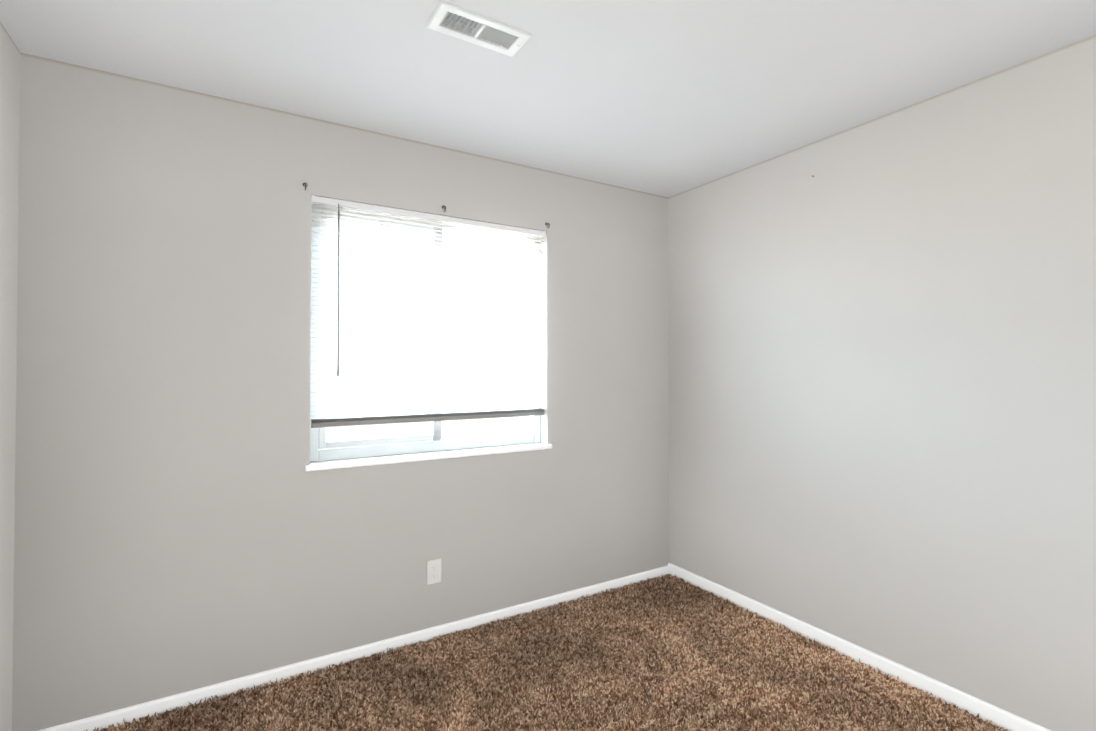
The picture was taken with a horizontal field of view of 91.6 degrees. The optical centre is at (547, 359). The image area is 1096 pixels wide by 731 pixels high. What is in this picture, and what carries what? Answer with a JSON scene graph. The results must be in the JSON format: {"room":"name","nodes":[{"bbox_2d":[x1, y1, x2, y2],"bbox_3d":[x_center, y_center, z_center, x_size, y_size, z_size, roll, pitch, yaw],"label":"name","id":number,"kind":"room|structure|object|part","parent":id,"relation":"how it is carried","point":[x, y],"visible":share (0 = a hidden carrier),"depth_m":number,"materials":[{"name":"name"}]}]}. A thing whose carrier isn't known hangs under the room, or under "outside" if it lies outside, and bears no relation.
{"room":"empty bedroom","nodes":[
{"label":"empty bedroom","id":0,"kind":"room"},
{"bbox_2d":[0,21,20,730],"bbox_3d":[-0.864,0.118,0.097,0.140,2.440,4.027,0,-1,-31],"label":"wall","id":1,"kind":"structure","parent":0,"point":[10,55],"depth_m":1.78,"materials":[{"name":"beige paint"}]},
{"bbox_2d":[12,53,668,730],"bbox_3d":[-0.569,0.152,2.714,3.363,2.440,0.140,0,-1,-31],"label":"wall","id":2,"kind":"structure","parent":0,"point":[184,521],"depth_m":2.21,"materials":[{"name":"beige paint"}]},
{"bbox_2d":[39,566,668,730],"bbox_3d":[-0.535,1.342,2.629,3.070,0.058,0.013,0,-1,-31],"label":"baseboard","id":3,"kind":"structure","parent":2,"relation":"attached to","point":[145,709],"depth_m":2.35,"materials":[{"name":"white wood"}]},
{"bbox_2d":[305,195,551,470],"bbox_3d":[-0.551,-0.120,2.705,1.254,1.216,0.149,0,-1,-31],"label":"window","id":4,"kind":"structure","parent":2,"relation":"in","point":[324,210],"depth_m":2.64,"materials":[{"name":"white plastic"}]},
{"bbox_3d":[-0.538,0.477,2.676,1.254,0.021,0.099,0,-1,-31],"label":"window sill","id":5,"kind":"part","parent":4,"relation":"part of","materials":[{"name":"white wood"}]},
{"bbox_2d":[427,559,440,583],"bbox_3d":[-0.559,1.041,2.622,0.070,0.114,0.008,0,-1,-31],"label":"electrical outlet plate","id":6,"kind":"object","parent":2,"relation":"attached to","point":[433,571],"visible":1,"depth_m":2.62,"materials":[{"name":"white plastic"}]},
{"bbox_2d":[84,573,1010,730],"bbox_3d":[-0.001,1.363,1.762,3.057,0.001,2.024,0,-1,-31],"label":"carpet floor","id":7,"kind":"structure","parent":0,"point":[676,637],"depth_m":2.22,"materials":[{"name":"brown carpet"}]},
{"bbox_2d":[0,0,1095,197],"bbox_3d":[0.476,-1.140,1.010,3.363,0.100,4.167,0,-1,-31],"label":"ceiling","id":8,"kind":"structure","parent":0,"point":[667,98],"depth_m":1.93,"materials":[{"name":"white paint"}]},
{"bbox_2d":[425,0,532,55],"bbox_3d":[-0.224,-1.157,1.747,0.318,0.168,0.146,0,-1,-31],"label":"ceiling vent","id":9,"kind":"object","parent":8,"relation":"in","point":[497,36],"visible":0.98,"depth_m":1.74,"materials":[{"name":"white metal"}]},
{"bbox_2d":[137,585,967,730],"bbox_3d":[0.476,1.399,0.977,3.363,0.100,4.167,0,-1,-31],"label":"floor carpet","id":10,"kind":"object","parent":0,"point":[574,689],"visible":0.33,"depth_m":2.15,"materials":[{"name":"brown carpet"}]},
{"bbox_2d":[668,35,1095,730],"bbox_3d":[1.890,0.140,1.770,0.140,2.440,4.027,0,-1,-31],"label":"wall","id":11,"kind":"structure","parent":0,"point":[882,385],"depth_m":2.22,"materials":[{"name":"beige paint"}]},
{"bbox_2d":[668,563,1050,730],"bbox_3d":[1.788,1.324,1.775,0.013,0.072,3.887,0,-1,-31],"label":"baseboard","id":12,"kind":"structure","parent":11,"relation":"attached to","point":[999,717],"depth_m":2.34,"materials":[{"name":"white wood"}]}
]}

